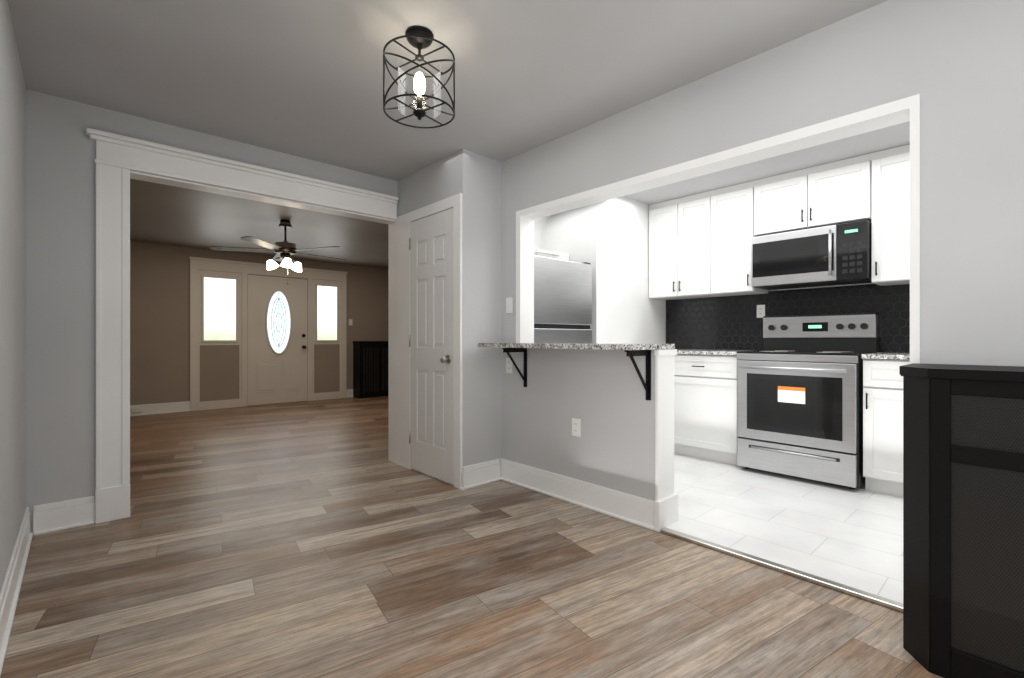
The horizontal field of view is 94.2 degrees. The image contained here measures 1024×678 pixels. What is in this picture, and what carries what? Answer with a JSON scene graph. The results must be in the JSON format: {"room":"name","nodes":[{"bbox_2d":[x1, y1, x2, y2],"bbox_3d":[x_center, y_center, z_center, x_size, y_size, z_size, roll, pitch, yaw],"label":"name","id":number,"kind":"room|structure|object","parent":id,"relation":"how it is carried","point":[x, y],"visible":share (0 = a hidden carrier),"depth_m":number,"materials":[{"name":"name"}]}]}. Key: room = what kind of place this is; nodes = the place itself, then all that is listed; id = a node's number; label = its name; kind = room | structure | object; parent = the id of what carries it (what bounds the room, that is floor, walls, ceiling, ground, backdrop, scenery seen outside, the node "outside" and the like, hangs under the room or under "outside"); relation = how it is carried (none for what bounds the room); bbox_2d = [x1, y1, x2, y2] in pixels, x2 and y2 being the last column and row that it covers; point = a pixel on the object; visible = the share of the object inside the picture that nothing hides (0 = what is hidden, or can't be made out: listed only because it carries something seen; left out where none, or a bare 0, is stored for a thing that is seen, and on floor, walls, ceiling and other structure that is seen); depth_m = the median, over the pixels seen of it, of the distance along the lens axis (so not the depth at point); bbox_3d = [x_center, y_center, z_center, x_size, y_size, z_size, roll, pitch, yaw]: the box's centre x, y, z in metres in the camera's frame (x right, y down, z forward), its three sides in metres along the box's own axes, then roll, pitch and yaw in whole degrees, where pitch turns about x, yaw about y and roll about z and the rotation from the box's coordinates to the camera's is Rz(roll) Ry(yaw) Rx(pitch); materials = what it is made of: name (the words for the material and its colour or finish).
{"room":"dining room","nodes":[
{"label":"dining room","id":0,"kind":"room"},
{"bbox_2d":[0,0,25,589],"bbox_3d":[-2.735,-0.145,2.595,0.120,2.450,9.760,0,0,-42],"label":"wall","id":1,"kind":"structure","parent":0,"point":[12,297],"depth_m":2.04,"materials":[{"name":"grey paint"}]},
{"bbox_2d":[0,505,39,675],"bbox_3d":[-1.061,1.000,0.873,0.030,0.160,4.720,0,0,-42],"label":"baseboard","id":2,"kind":"structure","parent":1,"relation":"attached to","point":[11,586],"depth_m":1.98,"materials":[{"name":"white wood"}]},
{"bbox_2d":[26,89,396,531],"bbox_3d":[-0.916,-0.145,4.296,4.860,2.450,0.140,0,0,-42],"label":"wall","id":3,"kind":"structure","parent":0,"point":[60,308],"depth_m":2.72,"materials":[{"name":"grey paint"}]},
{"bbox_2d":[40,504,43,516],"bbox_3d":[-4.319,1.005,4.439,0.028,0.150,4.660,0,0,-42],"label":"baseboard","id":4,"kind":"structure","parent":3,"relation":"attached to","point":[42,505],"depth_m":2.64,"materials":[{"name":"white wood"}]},
{"bbox_2d":[86,128,398,523],"bbox_3d":[-1.714,-0.068,3.542,2.175,2.295,0.227,0,0,-42],"label":"trim","id":5,"kind":"structure","parent":3,"relation":"attached to","point":[118,159],"depth_m":2.87,"materials":[{"name":"white wood"}]},
{"bbox_2d":[130,241,387,404],"bbox_3d":[-4.146,-0.145,7.833,5.100,2.450,0.120,0,0,-42],"label":"wall","id":6,"kind":"structure","parent":0,"point":[159,323],"depth_m":6.99,"materials":[{"name":"beige paint"}]},
{"bbox_2d":[130,401,189,415],"bbox_3d":[-5.344,1.005,6.639,1.420,0.150,0.028,0,0,-42],"label":"baseboard","id":7,"kind":"structure","parent":6,"relation":"attached to","point":[172,407],"depth_m":6.89,"materials":[{"name":"white wood"}]},
{"bbox_2d":[189,256,347,410],"bbox_3d":[-3.908,-0.076,7.898,2.430,2.312,0.101,0,0,-42],"label":"door unit","id":8,"kind":"structure","parent":6,"relation":"in","point":[260,334],"depth_m":7.79,"materials":[{"name":"white wood"}]},
{"bbox_2d":[347,389,352,397],"bbox_3d":[-2.686,1.005,9.066,0.980,0.150,0.028,0,0,-42],"label":"baseboard","id":9,"kind":"structure","parent":6,"relation":"attached to","point":[349,391],"depth_m":8.78,"materials":[{"name":"white wood"}]},
{"bbox_2d":[397,149,501,466],"bbox_3d":[-0.538,-0.145,3.903,0.370,2.450,0.950,0,0,-42],"label":"wall","id":10,"kind":"structure","parent":0,"point":[475,179],"depth_m":3.56,"materials":[{"name":"grey paint"}]},
{"bbox_2d":[395,193,461,488],"bbox_3d":[-0.683,0.015,3.773,0.020,2.130,0.944,0,0,-42],"label":"trim","id":11,"kind":"structure","parent":10,"relation":"attached to","point":[402,334],"depth_m":3.95,"materials":[{"name":"white wood"}]},
{"bbox_2d":[409,208,453,484],"bbox_3d":[-0.662,0.053,3.695,0.083,2.030,0.629,0,0,-42],"label":"closet door","id":12,"kind":"structure","parent":10,"relation":"in","point":[431,338],"depth_m":3.69,"materials":[{"name":"white wood"}]},
{"bbox_2d":[460,459,499,489],"bbox_3d":[-0.238,1.000,3.517,0.348,0.160,0.033,0,0,-42],"label":"baseboard","id":13,"kind":"structure","parent":10,"relation":"attached to","point":[474,475],"depth_m":3.52,"materials":[{"name":"white wood"}]},
{"bbox_2d":[8,0,909,268],"bbox_3d":[-0.896,-1.420,4.274,5.100,0.100,9.760,0,0,-42],"label":"ceiling","id":14,"kind":"structure","parent":0,"point":[302,78],"depth_m":2.46,"materials":[{"name":"paint"}]},
{"bbox_2d":[210,219,345,283],"bbox_3d":[-2.614,-1.001,5.548,1.453,0.738,1.461,0,0,-42],"label":"ceiling fan","id":15,"kind":"object","parent":14,"relation":"hanging from","point":[285,250],"visible":1,"depth_m":5.41,"materials":[{"name":"brown metal"}]},
{"bbox_2d":[383,26,454,128],"bbox_3d":[-0.416,-1.177,2.139,0.318,0.384,0.318,0,0,-42],"label":"ceiling light","id":16,"kind":"object","parent":14,"relation":"hanging from","point":[419,38],"visible":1,"depth_m":2.12,"materials":[{"name":"black metal"}]},
{"bbox_2d":[0,396,942,677],"bbox_3d":[-0.896,1.130,4.274,5.100,0.100,9.760,0,0,-42],"label":"floor","id":17,"kind":"structure","parent":0,"point":[320,538],"depth_m":2.08,"materials":[{"name":"brown wood"}]},
{"bbox_2d":[353,341,387,398],"bbox_3d":[-2.548,0.560,8.989,0.840,1.040,0.287,0,0,-42],"label":"radiator cover","id":18,"kind":"object","parent":17,"relation":"on","point":[370,369],"visible":0.67,"depth_m":8.78,"materials":[{"name":"black wood"}]},
{"bbox_2d":[899,363,1023,677],"bbox_3d":[1.824,0.588,1.296,0.390,0.985,1.175,0,0,-42],"label":"cabinet","id":19,"kind":"object","parent":17,"relation":"on","point":[963,521],"visible":1,"depth_m":1.49,"materials":[{"name":"black wood"}]},
{"bbox_2d":[534,196,665,343],"bbox_3d":[0.507,-0.145,4.776,2.110,2.450,1.070,0,0,-42],"label":"wall","id":20,"kind":"structure","parent":0,"point":[608,240],"depth_m":4.56,"materials":[{"name":"white paint"}]},
{"bbox_2d":[534,248,568,260],"bbox_3d":[0.094,-0.745,4.339,0.900,0.120,0.409,0,0,-42],"label":"upper cabinet","id":21,"kind":"object","parent":20,"relation":"attached to","point":[549,254],"visible":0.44,"depth_m":4.33,"materials":[{"name":"white wood"}]},
{"bbox_2d":[502,0,1023,500],"bbox_3d":[0.914,-0.145,2.677,0.120,2.450,4.720,0,0,-42],"label":"wall","id":22,"kind":"structure","parent":0,"point":[956,66],"depth_m":2.05,"materials":[{"name":"grey paint"}]},
{"bbox_2d":[506,357,512,372],"bbox_3d":[-0.021,0.200,3.603,0.009,0.118,0.072,0,0,-42],"label":"plate","id":23,"kind":"object","parent":22,"relation":"attached to","point":[509,366],"visible":0.98,"depth_m":3.60,"materials":[{"name":"white plastic"}]},
{"bbox_2d":[506,297,512,312],"bbox_3d":[-0.021,-0.255,3.603,0.009,0.118,0.072,0,0,-42],"label":"light switch","id":24,"kind":"object","parent":22,"relation":"attached to","point":[509,305],"visible":1,"depth_m":3.59,"materials":[{"name":"white plastic"}]},
{"bbox_2d":[478,343,674,399],"bbox_3d":[0.353,0.189,3.109,0.455,0.322,1.285,0,0,-42],"label":"bar","id":25,"kind":"object","parent":22,"relation":"on","point":[634,349],"visible":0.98,"depth_m":2.73,"materials":[{"name":"stone"}]},
{"bbox_2d":[572,418,580,436],"bbox_3d":[0.420,0.580,3.119,0.009,0.118,0.072,0,0,-42],"label":"outlet","id":26,"kind":"object","parent":22,"relation":"attached to","point":[576,426],"visible":1,"depth_m":3.11,"materials":[{"name":"white plastic"}]},
{"bbox_2d":[500,458,653,529],"bbox_3d":[0.354,1.000,3.174,0.035,0.160,1.330,0,0,-42],"label":"baseboard","id":27,"kind":"structure","parent":22,"relation":"attached to","point":[630,508],"depth_m":3.07,"materials":[{"name":"white wood"}]},
{"bbox_2d":[516,94,919,611],"bbox_3d":[0.874,0.065,2.755,0.217,2.030,2.300,0,0,-42],"label":"trim","id":28,"kind":"structure","parent":22,"relation":"attached to","point":[903,110],"depth_m":2.53,"materials":[{"name":"white wood"}]},
{"bbox_2d":[666,453,902,602],"bbox_3d":[1.823,1.073,3.255,2.218,0.015,4.350,0,0,-42],"label":"floor","id":29,"kind":"structure","parent":0,"point":[845,535],"depth_m":2.77,"materials":[{"name":"white tile"}]},
{"bbox_2d":[534,255,591,342],"bbox_3d":[0.195,0.197,4.199,0.750,1.734,0.701,0,0,-42],"label":"fridge","id":30,"kind":"object","parent":29,"relation":"on","point":[562,301],"visible":0.19,"depth_m":3.93,"materials":[{"name":"grey metal"}]},
{"bbox_2d":[674,349,754,464],"bbox_3d":[1.740,0.585,4.490,0.655,0.960,1.000,0,0,-42],"label":"base cabinet","id":31,"kind":"object","parent":29,"relation":"on","point":[705,403],"visible":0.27,"depth_m":4.13,"materials":[{"name":"white wood"}]},
{"bbox_2d":[737,312,877,489],"bbox_3d":[2.324,0.429,3.778,0.742,1.269,0.815,0,0,-42],"label":"stove","id":32,"kind":"object","parent":29,"relation":"on","point":[799,395],"visible":1,"depth_m":3.60,"materials":[{"name":"silver metal"}]},
{"bbox_2d":[863,360,909,496],"bbox_3d":[2.860,0.602,3.288,0.622,0.925,0.594,0,0,-42],"label":"base cabinet","id":33,"kind":"object","parent":29,"relation":"on","point":[882,425],"depth_m":3.22,"materials":[{"name":"white wood"}]},
{"bbox_2d":[862,352,909,359],"bbox_3d":[3.236,0.120,2.859,0.644,0.030,1.734,0,0,-42],"label":"countertop","id":34,"kind":"structure","parent":33,"relation":"on","point":[872,356],"depth_m":3.22,"materials":[{"name":"grey stone"}]},
{"bbox_2d":[768,283,885,352],"bbox_3d":[0.943,-0.145,5.953,0.120,2.450,9.760,0,0,-42],"label":"wall","id":35,"kind":"structure","parent":0,"point":[824,286],"depth_m":4.01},
{"bbox_2d":[649,193,716,299],"bbox_3d":[1.754,-0.891,4.707,0.342,0.952,0.698,0,0,-42],"label":"upper cabinet","id":36,"kind":"object","parent":35,"relation":"attached to","point":[699,245],"depth_m":4.64,"materials":[{"name":"white wood"}]},
{"bbox_2d":[701,181,767,296],"bbox_3d":[2.058,-0.891,4.374,0.342,0.952,0.436,0,0,-42],"label":"upper cabinet","id":37,"kind":"object","parent":35,"relation":"attached to","point":[727,212],"depth_m":4.28,"materials":[{"name":"white wood"}]},
{"bbox_2d":[666,284,909,352],"bbox_3d":[2.859,-0.165,3.759,0.008,0.540,3.595,0,0,-42],"label":"tile backsplash","id":38,"kind":"structure","parent":35,"relation":"attached to","point":[723,323],"depth_m":4.33,"materials":[{"name":"black tile"}]},
{"bbox_2d":[757,305,764,317],"bbox_3d":[2.287,-0.255,4.370,0.009,0.118,0.072,0,0,-42],"label":"outlet","id":39,"kind":"object","parent":38,"relation":"attached to","point":[760,311],"visible":0.98,"depth_m":4.37,"materials":[{"name":"white plastic"}]},
{"bbox_2d":[753,153,872,236],"bbox_3d":[2.483,-1.129,3.909,0.342,0.477,0.816,0,0,-42],"label":"upper cabinet","id":40,"kind":"object","parent":35,"relation":"attached to","point":[838,192],"depth_m":3.76,"materials":[{"name":"white wood"}]},
{"bbox_2d":[751,220,871,289],"bbox_3d":[2.442,-0.652,3.871,0.454,0.426,0.810,0,0,-42],"label":"over-the-range microwave","id":41,"kind":"object","parent":40,"relation":"attached to","point":[838,254],"visible":0.98,"depth_m":3.71,"materials":[{"name":"silver metal"}]},
{"bbox_2d":[869,144,909,285],"bbox_3d":[2.952,-0.891,3.396,0.342,0.952,0.566,0,0,-42],"label":"upper cabinet","id":42,"kind":"object","parent":35,"relation":"attached to","point":[890,222],"depth_m":3.41,"materials":[{"name":"white wood"}]}
]}

